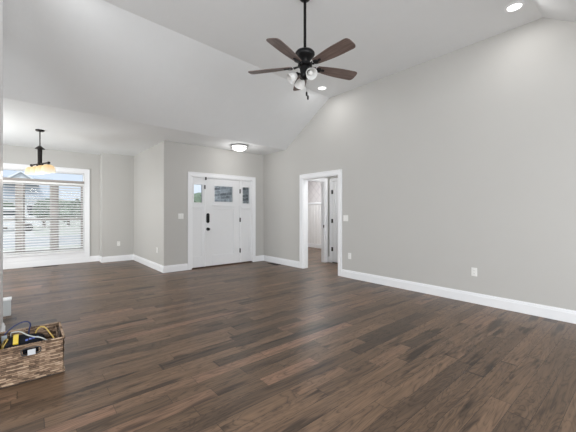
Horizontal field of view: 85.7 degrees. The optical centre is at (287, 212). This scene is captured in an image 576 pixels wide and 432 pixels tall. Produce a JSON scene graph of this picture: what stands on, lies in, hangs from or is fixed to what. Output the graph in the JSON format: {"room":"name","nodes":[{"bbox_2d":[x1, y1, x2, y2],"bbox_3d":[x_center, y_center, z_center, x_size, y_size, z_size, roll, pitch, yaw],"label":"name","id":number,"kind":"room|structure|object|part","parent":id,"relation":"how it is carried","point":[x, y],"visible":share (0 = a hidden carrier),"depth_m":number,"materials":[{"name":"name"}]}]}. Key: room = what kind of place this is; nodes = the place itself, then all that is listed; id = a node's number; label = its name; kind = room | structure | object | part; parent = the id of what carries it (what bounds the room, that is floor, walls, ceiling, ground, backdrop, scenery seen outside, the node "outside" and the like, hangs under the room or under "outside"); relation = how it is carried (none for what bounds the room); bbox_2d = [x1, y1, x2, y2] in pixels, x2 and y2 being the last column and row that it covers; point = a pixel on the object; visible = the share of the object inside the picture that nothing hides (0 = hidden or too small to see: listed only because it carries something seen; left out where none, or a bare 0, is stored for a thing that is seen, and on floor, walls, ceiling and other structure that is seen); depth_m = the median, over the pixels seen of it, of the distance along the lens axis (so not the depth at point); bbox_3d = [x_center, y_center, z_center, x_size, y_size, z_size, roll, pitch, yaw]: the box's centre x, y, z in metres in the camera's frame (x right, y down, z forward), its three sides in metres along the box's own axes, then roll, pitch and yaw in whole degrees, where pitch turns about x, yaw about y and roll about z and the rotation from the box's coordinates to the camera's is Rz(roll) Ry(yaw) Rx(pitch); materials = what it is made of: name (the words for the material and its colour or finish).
{"room":"living room","nodes":[
{"label":"living room","id":0,"kind":"room"},
{"bbox_2d":[3,145,100,256],"bbox_3d":[-6.116,-0.200,6.889,3.560,2.900,0.340,0,0,-40],"label":"wall","id":1,"kind":"structure","parent":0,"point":[11,154],"depth_m":7.77,"materials":[{"name":"paint"}]},
{"bbox_2d":[3,180,83,256],"bbox_3d":[-5.814,0.126,7.186,1.833,1.681,0.053,0,0,-40],"label":"window blind","id":2,"kind":"object","parent":1,"relation":"attached to","point":[12,181],"visible":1,"depth_m":7.25,"materials":[{"name":"white plastic"}]},
{"bbox_3d":[-5.816,0.955,7.188,1.825,0.022,0.048,0,0,-40],"label":"rail","id":3,"kind":"part","parent":2,"relation":"part of","materials":[{"name":"white plastic"}]},
{"bbox_2d":[3,163,89,262],"bbox_3d":[-5.841,0.009,7.218,2.075,2.197,0.155,0,0,-40],"label":"window","id":4,"kind":"structure","parent":1,"relation":"attached to","point":[16,167],"depth_m":7.42,"materials":[{"name":"paint"}]},
{"bbox_3d":[-6.346,0.117,6.855,0.565,1.645,0.040,0,0,-40],"label":"sash","id":5,"kind":"part","parent":4,"relation":"part of","materials":[{"name":"glass"}]},
{"bbox_3d":[-5.859,0.117,7.267,0.530,1.645,0.040,0,0,-40],"label":"sash","id":6,"kind":"part","parent":4,"relation":"part of","materials":[{"name":"glass"}]},
{"bbox_3d":[-5.821,0.981,7.195,1.885,0.022,0.095,0,0,-40],"label":"sill","id":7,"kind":"part","parent":4,"relation":"part of","materials":[{"name":"paint"}]},
{"bbox_3d":[-5.386,0.117,7.667,0.530,1.645,0.040,0,0,-40],"label":"sash","id":8,"kind":"part","parent":4,"relation":"part of","materials":[{"name":"glass"}]},
{"bbox_2d":[3,256,98,268],"bbox_3d":[-5.808,1.179,7.191,2.500,0.143,0.018,0,0,-40],"label":"baseboard","id":9,"kind":"structure","parent":1,"relation":"attached to","point":[11,265],"depth_m":7.33,"materials":[{"name":"paint"}]},
{"bbox_2d":[101,142,161,264],"bbox_3d":[-3.640,-0.200,7.229,0.860,2.900,2.340,0,0,-40],"label":"wall","id":10,"kind":"structure","parent":0,"point":[131,186],"depth_m":7.80,"materials":[{"name":"paint"}]},
{"bbox_2d":[99,254,163,272],"bbox_3d":[-3.716,1.179,7.205,0.748,0.143,2.698,0,0,-40],"label":"baseboard","id":11,"kind":"structure","parent":10,"relation":"attached to","point":[156,266],"depth_m":7.79,"materials":[{"name":"paint"}]},
{"bbox_2d":[162,141,263,265],"bbox_3d":[-1.636,-0.200,7.307,2.560,2.900,0.130,0,0,-40],"label":"wall","id":12,"kind":"structure","parent":0,"point":[178,159],"depth_m":6.71,"materials":[{"name":"paint"}]},
{"bbox_2d":[178,214,183,218],"bbox_3d":[-2.297,0.080,6.656,0.118,0.116,0.010,0,0,-40],"label":"light switch","id":13,"kind":"object","parent":12,"relation":"attached to","point":[180,216],"visible":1,"depth_m":6.65,"materials":[{"name":"white plastic"}]},
{"bbox_2d":[164,255,263,272],"bbox_3d":[-1.596,1.179,7.244,2.540,0.143,0.018,0,0,-40],"label":"baseboard","id":14,"kind":"structure","parent":12,"relation":"attached to","point":[179,267],"depth_m":6.62,"materials":[{"name":"paint"}]},
{"bbox_2d":[188,172,255,269],"bbox_3d":[-1.528,0.180,7.345,1.765,2.140,0.172,0,0,-40],"label":"door","id":15,"kind":"structure","parent":12,"relation":"in","point":[219,233],"depth_m":7.28,"materials":[{"name":"paint"}]},
{"bbox_2d":[215,186,247,202],"bbox_3d":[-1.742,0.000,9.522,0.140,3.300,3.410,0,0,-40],"label":"door window","id":16,"kind":"structure","parent":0,"point":[222,194],"depth_m":9.65,"materials":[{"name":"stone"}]},
{"bbox_2d":[0,247,575,431],"bbox_3d":[0.067,1.310,3.986,10.750,0.120,12.600,0,0,-40],"label":"floor","id":17,"kind":"structure","parent":0,"point":[259,346],"depth_m":2.68,"materials":[{"name":"brown wood"}]},
{"bbox_2d":[0,0,2,331],"bbox_3d":[-2.870,-0.560,2.779,0.448,3.620,0.510,0,0,-40],"label":"wall pier","id":18,"kind":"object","parent":17,"relation":"on","point":[1,1],"visible":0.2,"depth_m":2.92,"materials":[{"name":"paint"}]},
{"bbox_2d":[3,300,10,316],"bbox_3d":[-3.520,1.157,3.709,0.316,0.185,0.110,0,0,-40],"label":"trim","id":19,"kind":"structure","parent":17,"relation":"on","point":[6,304],"depth_m":3.75,"materials":[{"name":"paint"}]},
{"bbox_2d":[3,297,11,300],"bbox_3d":[-3.522,1.055,3.708,0.332,0.020,0.130,0,0,-40],"label":"cap","id":20,"kind":"object","parent":19,"relation":"on","point":[4,298],"visible":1,"depth_m":3.77,"materials":[{"name":"paint"}]},
{"bbox_2d":[0,321,64,388],"bbox_3d":[-2.043,1.107,2.450,0.433,0.286,0.450,0,0,-40],"label":"wicker basket","id":21,"kind":"object","parent":17,"relation":"on","point":[22,363],"visible":0.91,"depth_m":2.32,"materials":[{"name":"brown wicker"}]},
{"bbox_2d":[1,335,6,345],"bbox_3d":[-2.254,1.104,2.465,0.033,0.248,0.006,0,0,-40],"label":"paper sheet","id":22,"kind":"object","parent":21,"relation":"in","point":[3,338],"visible":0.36,"depth_m":2.46,"materials":[{"name":"white paper"}]},
{"bbox_2d":[4,321,30,335],"bbox_3d":[-2.204,1.031,2.525,0.178,0.278,0.017,0,0,-40],"label":"power cord","id":23,"kind":"object","parent":21,"relation":"in","point":[22,321],"visible":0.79,"depth_m":2.54,"materials":[{"name":"plastic"}]},
{"bbox_2d":[3,333,45,350],"bbox_3d":[-2.058,1.099,2.427,0.278,0.260,0.285,0,0,-40],"label":"tool bag","id":24,"kind":"object","parent":21,"relation":"in","point":[16,340],"visible":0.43,"depth_m":2.40,"materials":[{"name":"black fabric"}]},
{"bbox_2d":[10,331,46,339],"bbox_3d":[-2.048,1.071,2.455,0.405,0.239,0.043,0,0,10],"label":"power cord","id":25,"kind":"object","parent":24,"relation":"on","point":[14,331],"visible":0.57,"depth_m":2.46,"materials":[{"name":"white plastic"}]},
{"bbox_2d":[35,326,53,337],"bbox_3d":[-1.960,1.081,2.539,0.344,0.239,0.064,0,0,29],"label":"power cord","id":26,"kind":"object","parent":21,"relation":"in","point":[40,326],"visible":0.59,"depth_m":2.60,"materials":[{"name":"yellow plastic"}]},
{"bbox_2d":[3,0,575,155],"bbox_3d":[-1.176,-1.951,3.000,7.481,0.922,12.600,0,0,-40],"label":"ceiling","id":27,"kind":"structure","parent":0,"point":[120,77],"depth_m":4.21,"materials":[{"name":"paint"}]},
{"bbox_2d":[25,129,55,174],"bbox_3d":[-4.478,-1.099,5.603,0.792,0.782,0.212,0,0,28],"label":"chandelier","id":28,"kind":"object","parent":27,"relation":"hanging from","point":[41,169],"visible":1,"depth_m":5.57,"materials":[{"name":"beige glass"}]},
{"bbox_3d":[-4.734,-0.775,5.740,0.212,0.134,0.211,0,0,-40],"label":"lamp shade","id":29,"kind":"part","parent":28,"relation":"part of","materials":[{"name":"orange glass"}]},
{"bbox_3d":[-4.564,-0.775,5.649,0.212,0.134,0.211,0,0,-40],"label":"lamp shade","id":30,"kind":"part","parent":28,"relation":"part of","materials":[{"name":"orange glass"}]},
{"bbox_3d":[-4.393,-0.775,5.557,0.212,0.134,0.211,0,0,-40],"label":"lamp shade","id":31,"kind":"part","parent":28,"relation":"part of","materials":[{"name":"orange glass"}]},
{"bbox_3d":[-4.223,-0.775,5.466,0.212,0.134,0.211,0,0,-40],"label":"lamp shade","id":32,"kind":"part","parent":28,"relation":"part of","materials":[{"name":"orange glass"}]},
{"bbox_2d":[231,144,247,150],"bbox_3d":[-1.081,-1.427,6.905,0.372,0.125,0.372,0,0,-40],"label":"ceiling light","id":33,"kind":"object","parent":27,"relation":"attached to","point":[237,147],"visible":1,"depth_m":6.79,"materials":[{"name":"glass"}]},
{"bbox_2d":[232,147,246,150],"bbox_3d":[-1.081,-1.399,6.905,0.340,0.067,0.340,0,0,-40],"label":"diffuser","id":34,"kind":"object","parent":33,"relation":"attached to","point":[235,148],"depth_m":6.81,"materials":[{"name":"white glass"}]},
{"bbox_2d":[248,0,356,99],"bbox_3d":[0.214,-1.773,3.322,1.239,1.122,1.184,0,0,-40],"label":"ceiling fan","id":35,"kind":"object","parent":27,"relation":"hanging from","point":[304,55],"visible":1,"depth_m":3.30,"materials":[{"name":"brown wood"}]},
{"bbox_3d":[-0.195,-1.578,3.451,0.501,0.041,0.150,0,0,14],"label":"blade","id":36,"kind":"part","parent":35,"relation":"part of","materials":[{"name":"brown wood"}]},
{"bbox_3d":[-0.022,-1.578,3.028,0.150,0.041,0.501,0,0,32],"label":"blade","id":37,"kind":"part","parent":35,"relation":"part of","materials":[{"name":"brown wood"}]},
{"bbox_3d":[0.033,-1.441,3.337,0.124,0.123,0.122,0,0,-40],"label":"lamp shade","id":38,"kind":"part","parent":35,"relation":"part of","materials":[{"name":"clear glass"}]},
{"bbox_3d":[0.143,-1.441,3.502,0.120,0.123,0.124,0,0,-40],"label":"lamp shade","id":39,"kind":"part","parent":35,"relation":"part of","materials":[{"name":"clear glass"}]},
{"bbox_3d":[0.154,-1.578,3.747,0.150,0.041,0.501,0,0,-4],"label":"blade","id":40,"kind":"part","parent":35,"relation":"part of","materials":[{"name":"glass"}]},
{"bbox_3d":[0.232,-1.442,3.219,0.120,0.122,0.124,0,0,-40],"label":"lamp shade","id":41,"kind":"part","parent":35,"relation":"part of","materials":[{"name":"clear glass"}]},
{"bbox_3d":[0.434,-1.578,3.062,0.150,0.041,0.501,0,0,-40],"label":"blade","id":42,"kind":"part","parent":35,"relation":"part of","materials":[{"name":"brown wood"}]},
{"bbox_3d":[0.543,-1.578,3.506,0.501,0.041,0.150,0,0,-22],"label":"blade","id":43,"kind":"part","parent":35,"relation":"part of","materials":[{"name":"brown wood"}]},
{"bbox_2d":[317,86,326,89],"bbox_3d":[0.639,-2.329,5.819,0.190,0.010,0.190,0,0,-40],"label":"recessed light","id":44,"kind":"object","parent":27,"relation":"in","point":[319,87],"visible":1,"depth_m":5.82,"materials":[{"name":"paint"}]},
{"bbox_2d":[504,1,524,12],"bbox_3d":[2.569,-2.329,3.522,0.190,0.010,0.190,0,0,-40],"label":"recessed light","id":45,"kind":"object","parent":27,"relation":"in","point":[515,6],"visible":1,"depth_m":3.51,"materials":[{"name":"glass"}]},
{"bbox_2d":[308,181,320,202],"bbox_3d":[1.461,-0.200,10.490,0.100,2.900,3.470,0,0,-40],"label":"wall","id":46,"kind":"structure","parent":0,"point":[314,188],"depth_m":11.03,"materials":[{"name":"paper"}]},
{"bbox_2d":[308,204,320,243],"bbox_3d":[1.415,0.475,10.451,0.020,1.550,3.270,0,0,-40],"label":"wainscoting","id":47,"kind":"structure","parent":46,"relation":"attached to","point":[314,210],"depth_m":11.00,"materials":[{"name":"white wood"}]},
{"bbox_2d":[308,243,320,248],"bbox_3d":[1.411,1.180,10.448,0.030,0.140,3.270,0,0,-40],"label":"baseboard","id":48,"kind":"structure","parent":46,"relation":"attached to","point":[309,244],"depth_m":10.98,"materials":[{"name":"paint"}]},
{"bbox_2d":[328,176,337,255],"bbox_3d":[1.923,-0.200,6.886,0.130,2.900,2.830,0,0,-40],"label":"door frame","id":49,"kind":"structure","parent":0,"point":[329,178],"depth_m":7.82,"materials":[{"name":"paint"}]},
{"bbox_2d":[330,178,337,262],"bbox_3d":[1.365,0.200,7.416,0.036,2.100,0.980,0,0,-40],"label":"door","id":50,"kind":"structure","parent":49,"relation":"in","point":[333,185],"depth_m":7.67,"materials":[{"name":"paint"}]},
{"bbox_2d":[264,18,575,310],"bbox_3d":[2.563,-0.625,4.395,0.130,3.750,10.000,0,0,-40],"label":"wall","id":51,"kind":"structure","parent":0,"point":[457,161],"depth_m":4.42,"materials":[{"name":"paint"}]},
{"bbox_2d":[299,169,341,276],"bbox_3d":[0.710,0.203,6.567,0.163,2.095,1.210,0,0,-40],"label":"doorway","id":52,"kind":"structure","parent":51,"relation":"in","point":[303,179],"depth_m":6.91,"materials":[{"name":"paint"}]},
{"bbox_2d":[343,215,347,220],"bbox_3d":[1.114,0.110,5.999,0.010,0.116,0.118,0,0,-40],"label":"light switch","id":53,"kind":"object","parent":51,"relation":"attached to","point":[345,217],"visible":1,"depth_m":6.00,"materials":[{"name":"white plastic"}]},
{"bbox_2d":[264,255,575,323],"bbox_3d":[2.516,1.179,4.335,0.018,0.143,9.770,0,0,-40],"label":"baseboard","id":54,"kind":"structure","parent":51,"relation":"attached to","point":[555,313],"depth_m":4.36,"materials":[{"name":"paint"}]},
{"bbox_2d":[471,267,476,275],"bbox_3d":[2.568,0.820,4.281,0.010,0.116,0.072,0,0,-40],"label":"wall outlet","id":55,"kind":"object","parent":51,"relation":"attached to","point":[473,270],"visible":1,"depth_m":4.28,"materials":[{"name":"white plastic"}]},
{"bbox_3d":[1.431,-0.200,8.257,3.150,2.900,0.100,0,0,-40],"label":"wall","id":56,"kind":"structure","parent":0,"visible":0},
{"bbox_2d":[308,178,327,262],"bbox_3d":[0.631,0.198,7.565,0.845,2.105,0.133,0,0,-40],"label":"bathroom doorway","id":57,"kind":"structure","parent":56,"relation":"in","point":[324,181],"depth_m":7.77,"materials":[{"name":"paint"}]},
{"label":"outside","id":58,"kind":"structure","parent":0,"visible":0},
{"bbox_2d":[3,227,34,236],"bbox_3d":[-27.420,1.643,28.542,6.000,0.015,25.000,0,0,-40],"label":"driveway","id":59,"kind":"structure","parent":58,"point":[7,227],"depth_m":24.77,"materials":[{"name":"concrete"}]},
{"bbox_2d":[3,201,14,228],"bbox_3d":[-27.528,0.285,30.216,1.801,2.730,1.885,0,0,21],"label":"tree","id":60,"kind":"object","parent":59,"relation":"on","point":[3,201],"visible":0.05,"depth_m":29.80,"materials":[{"name":"green plant"}]},
{"bbox_2d":[3,208,39,230],"bbox_3d":[-24.243,0.618,26.645,4.600,2.034,1.900,0,0,-40],"label":"car","id":61,"kind":"object","parent":59,"relation":"on","point":[3,208],"visible":0.31,"depth_m":26.26,"materials":[{"name":"white metal"}]},
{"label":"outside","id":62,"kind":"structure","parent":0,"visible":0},
{"bbox_2d":[3,219,80,252],"bbox_3d":[-40.627,1.700,63.508,140.000,0.100,130.550,0,0,-40],"label":"ground","id":63,"kind":"structure","parent":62,"point":[79,219],"depth_m":26.95,"materials":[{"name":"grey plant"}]},
{"bbox_2d":[3,171,52,224],"bbox_3d":[-39.921,-1.780,39.448,16.000,6.860,11.200,0,0,-40],"label":"house","id":64,"kind":"structure","parent":63,"relation":"on","point":[20,174],"depth_m":40.02,"materials":[{"name":"white"}]},
{"bbox_2d":[31,198,49,224],"bbox_3d":[-27.077,0.029,34.640,2.555,3.243,2.412,0,0,-40],"label":"tree","id":65,"kind":"object","parent":63,"relation":"on","point":[47,198],"visible":0.4,"depth_m":33.77,"materials":[{"name":"green plant"}]},
{"bbox_2d":[59,199,78,224],"bbox_3d":[-26.574,0.033,37.793,2.732,3.233,2.646,0,0,-40],"label":"tree","id":66,"kind":"object","parent":63,"relation":"on","point":[59,199],"visible":0.38,"depth_m":36.84,"materials":[{"name":"green plant"}]},
{"bbox_2d":[71,199,80,216],"bbox_3d":[-22.119,0.057,33.743,2.508,3.185,2.483,0,0,-40],"label":"tree","id":67,"kind":"object","parent":63,"relation":"on","point":[76,199],"visible":0.2,"depth_m":32.70,"materials":[{"name":"green plant"}]},
{"bbox_2d":[194,192,200,201],"bbox_3d":[-7.893,-0.088,28.592,2.987,3.476,2.715,0,0,-40],"label":"tree","id":68,"kind":"object","parent":63,"relation":"on","point":[197,196],"visible":0.07,"depth_m":27.29,"materials":[{"name":"green plant"}]},
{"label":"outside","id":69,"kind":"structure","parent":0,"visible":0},
{"bbox_2d":[3,235,80,247],"bbox_3d":[-7.220,1.643,24.018,140.000,0.015,8.000,0,0,-40],"label":"road","id":70,"kind":"structure","parent":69,"point":[78,235],"depth_m":17.50,"materials":[{"name":"grey asphalt"}]}
]}

